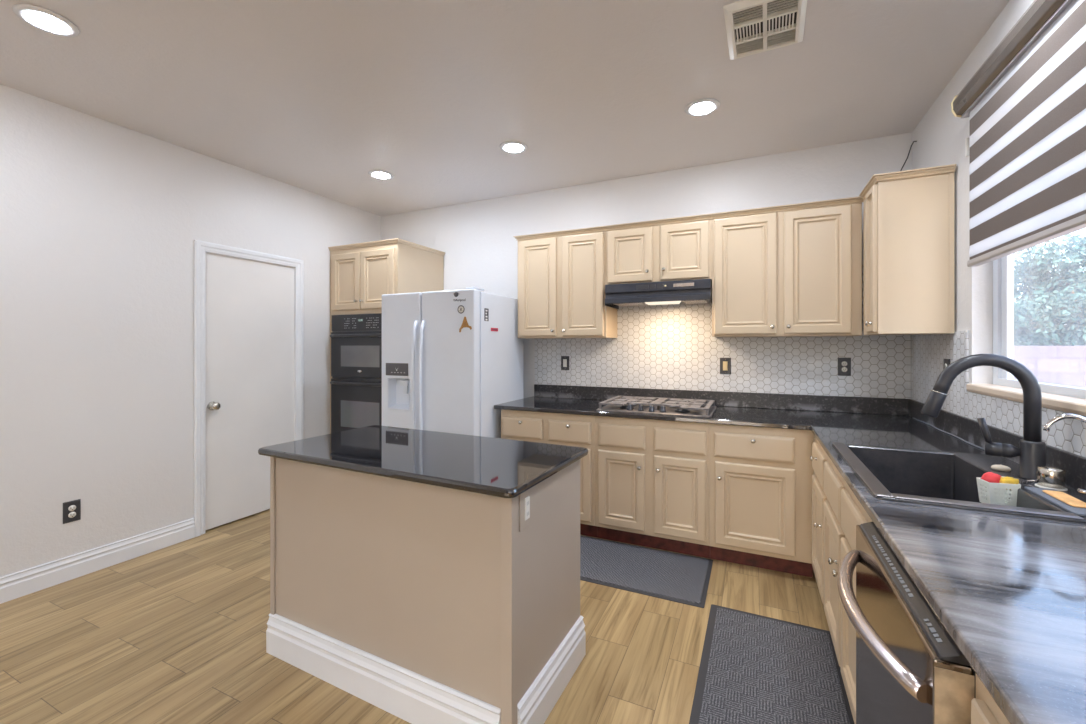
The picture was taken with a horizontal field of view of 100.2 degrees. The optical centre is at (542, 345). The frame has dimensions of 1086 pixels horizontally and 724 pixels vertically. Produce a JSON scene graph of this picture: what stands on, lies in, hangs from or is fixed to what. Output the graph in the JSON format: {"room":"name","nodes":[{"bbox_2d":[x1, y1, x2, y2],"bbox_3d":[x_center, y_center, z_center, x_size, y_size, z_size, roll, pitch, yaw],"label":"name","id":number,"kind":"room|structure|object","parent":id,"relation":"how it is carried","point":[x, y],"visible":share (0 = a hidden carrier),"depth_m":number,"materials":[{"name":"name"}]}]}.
{"room":"kitchen","nodes":[
{"label":"kitchen","id":0,"kind":"room"},
{"bbox_2d":[0,84,380,576],"bbox_3d":[-3.240,-0.014,1.761,0.140,2.740,6.872,0,0,25],"label":"wall","id":1,"kind":"structure","parent":0,"point":[101,220],"depth_m":2.81,"materials":[{"name":"paint"}]},
{"bbox_2d":[63,499,80,523],"bbox_3d":[-2.746,0.964,2.648,0.009,0.122,0.076,0,0,25],"label":"outlet","id":2,"kind":"object","parent":1,"relation":"attached to","point":[71,509],"visible":1,"depth_m":2.65,"materials":[{"name":"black plastic"}]},
{"bbox_2d":[68,505,75,510],"bbox_3d":[-2.744,0.945,2.647,0.002,0.034,0.034,0,0,25],"label":"receptacle","id":3,"kind":"object","parent":2,"relation":"attached to","point":[70,507],"depth_m":2.65,"materials":[{"name":"white plastic"}]},
{"bbox_2d":[68,512,75,517],"bbox_3d":[-2.744,0.984,2.647,0.002,0.034,0.034,0,0,25],"label":"receptacle","id":4,"kind":"object","parent":2,"relation":"attached to","point":[70,514],"depth_m":2.65,"materials":[{"name":"white plastic"}]},
{"bbox_2d":[0,518,194,603],"bbox_3d":[-3.544,1.288,0.917,0.016,0.135,5.082,0,0,25],"label":"baseboard","id":5,"kind":"structure","parent":1,"relation":"attached to","point":[34,579],"depth_m":2.71,"materials":[{"name":"white paint"}]},
{"bbox_2d":[194,240,303,536],"bbox_3d":[-2.307,0.300,3.621,0.048,2.112,0.860,0,0,25],"label":"trim","id":6,"kind":"structure","parent":1,"relation":"attached to","point":[200,247],"depth_m":3.28,"materials":[{"name":"white paint"}]},
{"bbox_2d":[205,252,293,529],"bbox_3d":[-2.297,0.326,3.621,0.106,2.036,0.741,0,0,25],"label":"door","id":7,"kind":"structure","parent":1,"relation":"in","point":[249,304],"depth_m":3.56,"materials":[{"name":"paint"}]},
{"bbox_2d":[0,509,829,723],"bbox_3d":[-1.116,1.406,0.777,4.821,0.100,7.152,0,0,25],"label":"floor","id":8,"kind":"structure","parent":0,"point":[176,633],"depth_m":2.06,"materials":[{"name":"brown wood"}]},
{"bbox_2d":[328,238,444,433],"bbox_3d":[-1.494,0.213,4.357,0.842,2.283,0.690,0,0,25],"label":"tall cabinet","id":9,"kind":"object","parent":8,"relation":"on","point":[360,273],"visible":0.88,"depth_m":4.10,"materials":[{"name":"beige paint"}]},
{"bbox_2d":[330,313,381,432],"bbox_3d":[-1.536,0.353,4.289,0.728,1.281,0.600,0,0,25],"label":"wall oven","id":10,"kind":"object","parent":9,"relation":"in","point":[356,339],"visible":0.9,"depth_m":4.08,"materials":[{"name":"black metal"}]},
{"bbox_2d":[266,457,585,723],"bbox_3d":[-0.519,0.919,2.004,1.268,0.874,0.624,0,0,27],"label":"kitchen island","id":11,"kind":"object","parent":8,"relation":"on","point":[421,603],"visible":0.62,"depth_m":1.70,"materials":[{"name":"beige paint"}]},
{"bbox_2d":[258,425,587,497],"bbox_3d":[-0.531,0.466,2.013,1.337,0.030,0.718,0,0,25],"label":"island countertop","id":12,"kind":"structure","parent":11,"relation":"on","point":[505,468],"depth_m":1.87,"materials":[{"name":"black stone"}]},
{"bbox_2d":[519,487,532,531],"bbox_3d":[-0.056,0.554,1.557,0.012,0.133,0.090,0,0,25],"label":"outlet plate","id":13,"kind":"object","parent":11,"relation":"attached to","point":[525,498],"depth_m":1.55,"materials":[{"name":"white plastic"}]},
{"bbox_2d":[382,287,522,437],"bbox_3d":[-0.743,0.462,3.757,0.883,1.780,0.832,0,0,25],"label":"refrigerator","id":14,"kind":"object","parent":8,"relation":"on","point":[438,377],"visible":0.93,"depth_m":3.43,"materials":[{"name":"white metal"}]},
{"bbox_2d":[458,305,463,312],"bbox_3d":[-0.595,-0.266,3.295,0.060,0.060,0.006,0,0,25],"label":"magnet","id":15,"kind":"object","parent":14,"relation":"attached to","point":[460,308],"visible":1,"depth_m":3.29,"materials":[{"name":"white plastic"}]},
{"bbox_2d":[459,317,471,331],"bbox_3d":[-0.559,-0.156,3.278,0.108,0.112,0.004,0,0,25],"label":"magnet","id":16,"kind":"object","parent":14,"relation":"attached to","point":[465,323],"visible":1,"depth_m":3.28},
{"bbox_2d":[484,308,488,320],"bbox_3d":[-0.422,-0.234,3.395,0.002,0.094,0.055,0,0,25],"label":"sticker","id":17,"kind":"object","parent":14,"relation":"attached to","point":[486,311],"visible":1,"depth_m":3.39,"materials":[{"name":"white paper"}]},
{"bbox_2d":[501,409,596,537],"bbox_3d":[0.145,0.918,3.589,0.748,0.874,0.706,0,0,25],"label":"base cabinet","id":18,"kind":"object","parent":8,"relation":"on","point":[540,427],"visible":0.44,"depth_m":3.24,"materials":[{"name":"beige paint"}]},
{"bbox_2d":[494,384,1085,723],"bbox_3d":[0.436,0.411,1.975,2.730,0.139,3.390,0,0,25],"label":"countertop","id":19,"kind":"structure","parent":18,"relation":"on","point":[1009,591],"depth_m":1.03,"materials":[{"name":"black stone"}]},
{"bbox_2d":[596,396,716,417],"bbox_3d":[0.825,0.423,3.258,0.757,0.054,0.545,0,0,25],"label":"gas cooktop","id":20,"kind":"object","parent":19,"relation":"in","point":[628,404],"visible":1,"depth_m":3.15,"materials":[{"name":"grey metal"}]},
{"bbox_2d":[832,442,1085,522],"bbox_3d":[1.415,0.522,1.587,0.584,0.287,0.818,0,0,25],"label":"sink","id":21,"kind":"object","parent":19,"relation":"in","point":[917,476],"depth_m":1.77,"materials":[{"name":"black"}]},
{"bbox_2d":[976,476,1020,506],"bbox_3d":[1.461,0.466,1.450,0.100,0.086,0.069,0,0,15],"label":"sponge caddy","id":22,"kind":"object","parent":21,"relation":"hanging from","point":[997,493],"visible":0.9,"depth_m":1.43,"materials":[{"name":"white plastic"}]},
{"bbox_2d":[981,472,1000,482],"bbox_3d":[1.446,0.430,1.462,0.047,0.045,0.048,0,0,-36],"label":"pad","id":23,"kind":"object","parent":22,"relation":"in","point":[990,477],"visible":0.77,"depth_m":1.45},
{"bbox_2d":[999,477,1019,489],"bbox_3d":[1.475,0.434,1.436,0.053,0.043,0.035,0,0,25],"label":"sponge","id":24,"kind":"object","parent":22,"relation":"in","point":[1007,480],"visible":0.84,"depth_m":1.43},
{"bbox_2d":[991,465,1010,471],"bbox_3d":[1.632,0.432,1.619,0.052,0.019,0.052,0,0,25],"label":"drain stopper","id":25,"kind":"object","parent":21,"relation":"on","point":[994,467],"visible":1,"depth_m":1.61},
{"bbox_2d":[1014,478,1036,483],"bbox_3d":[1.575,0.434,1.482,0.099,0.015,0.062,0,0,8],"label":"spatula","id":26,"kind":"object","parent":21,"relation":"on","point":[1019,479],"visible":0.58,"depth_m":1.47,"materials":[{"name":"silver metal"}]},
{"bbox_2d":[1024,487,1085,515],"bbox_3d":[1.476,0.439,1.286,0.073,0.005,0.255,0,0,25],"label":"tray","id":27,"kind":"object","parent":21,"relation":"on","point":[1038,491],"visible":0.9,"depth_m":1.27,"materials":[{"name":"grey rubber"}]},
{"bbox_2d":[1042,490,1085,507],"bbox_3d":[1.486,0.433,1.287,0.047,0.006,0.149,0,0,25],"label":"sponge","id":28,"kind":"object","parent":27,"relation":"on","point":[1072,501],"visible":1,"depth_m":1.28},
{"bbox_2d":[921,354,1045,479],"bbox_3d":[1.526,0.234,1.588,0.332,0.415,0.093,0,0,25],"label":"faucet","id":29,"kind":"object","parent":19,"relation":"on","point":[1031,451],"visible":0.96,"depth_m":1.53,"materials":[{"name":"black metal"}]},
{"bbox_2d":[1043,414,1085,493],"bbox_3d":[1.491,0.315,1.270,0.127,0.252,0.040,0,0,44],"label":"water tap","id":30,"kind":"object","parent":19,"relation":"on","point":[1055,419],"visible":1,"depth_m":1.28,"materials":[{"name":"silver metal"}]},
{"bbox_2d":[580,535,712,607],"bbox_3d":[0.538,1.350,2.803,0.919,0.010,0.582,0,0,25],"label":"floor mat","id":31,"kind":"object","parent":8,"relation":"on","point":[671,576],"visible":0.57,"depth_m":2.72,"materials":[{"name":"black rubber"}]},
{"bbox_2d":[595,416,709,557],"bbox_3d":[0.826,0.918,3.274,0.751,0.874,0.706,0,0,25],"label":"base cabinet","id":32,"kind":"object","parent":8,"relation":"on","point":[652,476],"visible":0.98,"depth_m":2.99,"materials":[{"name":"beige paint"}]},
{"bbox_2d":[709,424,813,577],"bbox_3d":[1.424,0.918,2.997,0.565,0.874,0.706,0,0,25],"label":"base cabinet","id":33,"kind":"object","parent":8,"relation":"on","point":[760,478],"visible":0.94,"depth_m":2.71,"materials":[{"name":"beige paint"}]},
{"bbox_2d":[689,604,853,723],"bbox_3d":[0.893,1.350,1.763,0.552,0.010,1.110,0,0,25],"label":"floor mat","id":34,"kind":"object","parent":8,"relation":"on","point":[754,668],"visible":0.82,"depth_m":1.86,"materials":[{"name":"black rubber"}]},
{"bbox_2d":[810,436,827,604],"bbox_3d":[1.699,0.918,2.244,0.666,0.874,0.529,0,0,25],"label":"base cabinet","id":35,"kind":"object","parent":8,"relation":"on","point":[819,456],"visible":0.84,"depth_m":2.34,"materials":[{"name":"beige paint"}]},
{"bbox_2d":[824,456,872,723],"bbox_3d":[1.395,0.918,1.589,0.666,0.874,0.912,0,0,25],"label":"base cabinet","id":36,"kind":"object","parent":8,"relation":"on","point":[843,511],"visible":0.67,"depth_m":1.74,"materials":[{"name":"beige paint"}]},
{"bbox_2d":[837,522,975,723],"bbox_3d":[1.017,0.921,0.903,0.717,0.867,0.621,0,0,25],"label":"dishwasher","id":37,"kind":"object","parent":8,"relation":"on","point":[910,669],"visible":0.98,"depth_m":0.92,"materials":[{"name":"silver metal"}]},
{"bbox_2d":[971,674,1009,723],"bbox_3d":[0.802,0.918,0.307,0.666,0.874,0.631,0,0,25],"label":"base cabinet","id":38,"kind":"object","parent":8,"relation":"on","point":[984,710],"visible":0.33,"depth_m":0.67,"materials":[{"name":"beige paint"}]},
{"bbox_2d":[0,0,1009,215],"bbox_3d":[-1.116,-1.434,0.777,4.821,0.100,7.152,0,0,25],"label":"ceiling","id":39,"kind":"structure","parent":0,"point":[314,96],"depth_m":2.34,"materials":[{"name":"paint"}]},
{"bbox_2d":[12,4,79,36],"bbox_3d":[-2.104,-1.374,1.929,0.196,0.018,0.196,0,0,25],"label":"recessed light","id":40,"kind":"object","parent":39,"relation":"in","point":[46,20],"visible":1,"depth_m":1.91,"materials":[{"name":"white paint"}]},
{"bbox_2d":[368,170,393,178],"bbox_3d":[-1.303,-1.374,3.657,0.196,0.018,0.196,0,0,25],"label":"recessed light","id":41,"kind":"object","parent":39,"relation":"in","point":[379,174],"visible":1,"depth_m":3.63,"materials":[{"name":"white paint"}]},
{"bbox_2d":[500,141,527,153],"bbox_3d":[-0.203,-1.374,3.153,0.196,0.018,0.196,0,0,25],"label":"recessed light","id":42,"kind":"object","parent":39,"relation":"in","point":[514,147],"visible":1,"depth_m":3.13,"materials":[{"name":"white paint"}]},
{"bbox_2d":[684,98,719,115],"bbox_3d":[0.920,-1.374,2.627,0.196,0.018,0.196,0,0,25],"label":"recessed light","id":43,"kind":"object","parent":39,"relation":"in","point":[701,107],"visible":1,"depth_m":2.61,"materials":[{"name":"white paint"}]},
{"bbox_2d":[723,0,806,59],"bbox_3d":[0.953,-1.374,1.950,0.304,0.020,0.380,0,0,26],"label":"ceiling vent","id":44,"kind":"object","parent":39,"relation":"in","point":[752,26],"visible":1,"depth_m":1.94,"materials":[{"name":"beige paint"}]},
{"bbox_2d":[381,132,911,397],"bbox_3d":[0.358,-0.014,3.958,4.541,2.740,0.140,0,0,25],"label":"wall","id":45,"kind":"structure","parent":0,"point":[478,243],"depth_m":3.75,"materials":[{"name":"paint"}]},
{"bbox_2d":[513,226,616,338],"bbox_3d":[0.179,-0.489,3.752,0.791,0.848,0.366,0,0,25],"label":"upper cabinet","id":46,"kind":"object","parent":45,"relation":"attached to","point":[562,274],"visible":0.98,"depth_m":3.59,"materials":[{"name":"beige paint"}]},
{"bbox_2d":[561,356,568,369],"bbox_3d":[0.191,0.148,3.941,0.076,0.122,0.012,0,0,25],"label":"light switch","id":47,"kind":"object","parent":45,"relation":"attached to","point":[564,359],"visible":1,"depth_m":3.94,"materials":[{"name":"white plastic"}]},
{"bbox_2d":[605,279,711,308],"bbox_3d":[0.880,-0.383,3.420,0.747,0.157,0.376,0,0,25],"label":"range hood","id":48,"kind":"object","parent":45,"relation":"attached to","point":[697,291],"visible":0.92,"depth_m":3.26,"materials":[{"name":"black metal"}]},
{"bbox_2d":[636,284,662,289],"bbox_3d":[0.767,-0.428,3.274,0.195,0.032,0.005,0,0,25],"label":"vent grille","id":49,"kind":"object","parent":48,"relation":"attached to","point":[638,286],"depth_m":3.27,"materials":[{"name":"black metal"}]},
{"bbox_2d":[605,213,711,284],"bbox_3d":[0.882,-0.688,3.426,0.757,0.451,0.366,0,0,25],"label":"upper cabinet","id":50,"kind":"object","parent":45,"relation":"attached to","point":[678,248],"visible":0.94,"depth_m":3.27,"materials":[{"name":"beige paint"}]},
{"bbox_2d":[535,265,910,398],"bbox_3d":[1.157,-0.101,3.505,2.711,0.886,0.008,0,0,25],"label":"backsplash","id":51,"kind":"structure","parent":45,"relation":"attached to","point":[667,346],"depth_m":3.45,"materials":[{"name":"tile"}]},
{"bbox_2d":[720,358,730,373],"bbox_3d":[1.364,0.149,3.397,0.076,0.122,0.012,0,0,25],"label":"light switch","id":52,"kind":"object","parent":45,"relation":"attached to","point":[725,363],"visible":1,"depth_m":3.39,"materials":[{"name":"plastic"}]},
{"bbox_2d":[712,196,863,336],"bbox_3d":[1.630,-0.489,3.079,0.890,0.848,0.366,0,0,25],"label":"upper cabinet","id":53,"kind":"object","parent":45,"relation":"attached to","point":[791,270],"visible":0.98,"depth_m":2.93,"materials":[{"name":"beige paint"}]},
{"bbox_2d":[838,358,850,375],"bbox_3d":[2.046,0.140,3.083,0.076,0.122,0.009,0,0,25],"label":"outlet","id":54,"kind":"object","parent":45,"relation":"attached to","point":[844,364],"visible":1,"depth_m":3.08,"materials":[{"name":"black plastic"}]},
{"bbox_2d":[912,0,1033,383],"bbox_3d":[1.008,-0.014,-0.207,0.140,2.740,6.872,0,0,25],"label":"wall","id":55,"kind":"structure","parent":0,"point":[940,136],"depth_m":2.21,"materials":[{"name":"paint"}]},
{"bbox_2d":[859,164,956,334],"bbox_3d":[1.984,-0.489,2.524,0.367,0.848,0.386,0,0,25],"label":"upper cabinet","id":56,"kind":"object","parent":55,"relation":"attached to","point":[909,214],"visible":1,"depth_m":2.38,"materials":[{"name":"beige paint"}]},
{"bbox_2d":[900,141,916,170],"bbox_3d":[2.298,-1.111,2.904,0.135,0.394,0.128,0,0,25],"label":"cable","id":57,"kind":"object","parent":55,"relation":"attached to","point":[913,141],"visible":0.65,"depth_m":2.94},
{"bbox_2d":[944,359,949,367],"bbox_3d":[2.115,0.128,2.381,0.009,0.122,0.076,0,0,25],"label":"outlet","id":58,"kind":"object","parent":55,"relation":"attached to","point":[946,361],"visible":0.22,"depth_m":2.38,"materials":[{"name":"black plastic"}]},
{"bbox_2d":[965,137,968,156],"bbox_3d":[2.024,-0.949,2.166,0.012,0.086,0.016,0,0,25],"label":"bracket","id":59,"kind":"object","parent":55,"relation":"attached to","point":[966,139],"visible":1,"depth_m":2.16,"materials":[{"name":"white plastic"}]},
{"bbox_2d":[911,331,1085,457],"bbox_3d":[1.674,0.134,1.408,0.008,0.416,3.362,0,0,25],"label":"backsplash","id":60,"kind":"structure","parent":55,"relation":"attached to","point":[928,352],"depth_m":2.18,"materials":[{"name":"tile"}]},
{"bbox_2d":[951,0,1085,266],"bbox_3d":[1.607,-0.751,1.383,0.108,0.803,1.501,0,0,25],"label":"roller blind","id":61,"kind":"object","parent":55,"relation":"attached to","point":[1025,105],"visible":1,"depth_m":1.56,"materials":[{"name":"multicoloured fabric"}]},
{"bbox_2d":[966,383,1085,415],"bbox_3d":[1.707,0.195,1.406,0.087,0.040,1.607,0,0,25],"label":"trim","id":62,"kind":"structure","parent":55,"relation":"attached to","point":[1074,405],"depth_m":1.64,"materials":[{"name":"paint"}]},
{"bbox_2d":[993,253,1085,398],"bbox_3d":[1.773,-0.382,1.385,0.040,1.124,1.564,0,0,25],"label":"window","id":63,"kind":"structure","parent":55,"relation":"in","point":[1003,268],"depth_m":2.02,"materials":[{"name":"white plastic"}]},
{"label":"outside","id":64,"kind":"structure","parent":0,"visible":0},
{"bbox_3d":[10.622,1.916,3.895,44.000,0.120,44.000,0,0,25],"label":"ground","id":65,"kind":"structure","parent":64,"visible":0},
{"bbox_2d":[1014,346,1085,387],"bbox_3d":[11.338,0.925,3.893,14.700,1.859,0.200,0,0,25],"label":"wall","id":66,"kind":"structure","parent":65,"relation":"on","point":[1059,365],"depth_m":5.93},
{"bbox_2d":[1014,234,1085,345],"bbox_3d":[8.979,-0.035,7.544,2.091,3.805,2.053,0,0,37],"label":"tree","id":67,"kind":"object","parent":65,"relation":"on","point":[1061,298],"visible":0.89,"depth_m":7.55,"materials":[{"name":"green plant"}]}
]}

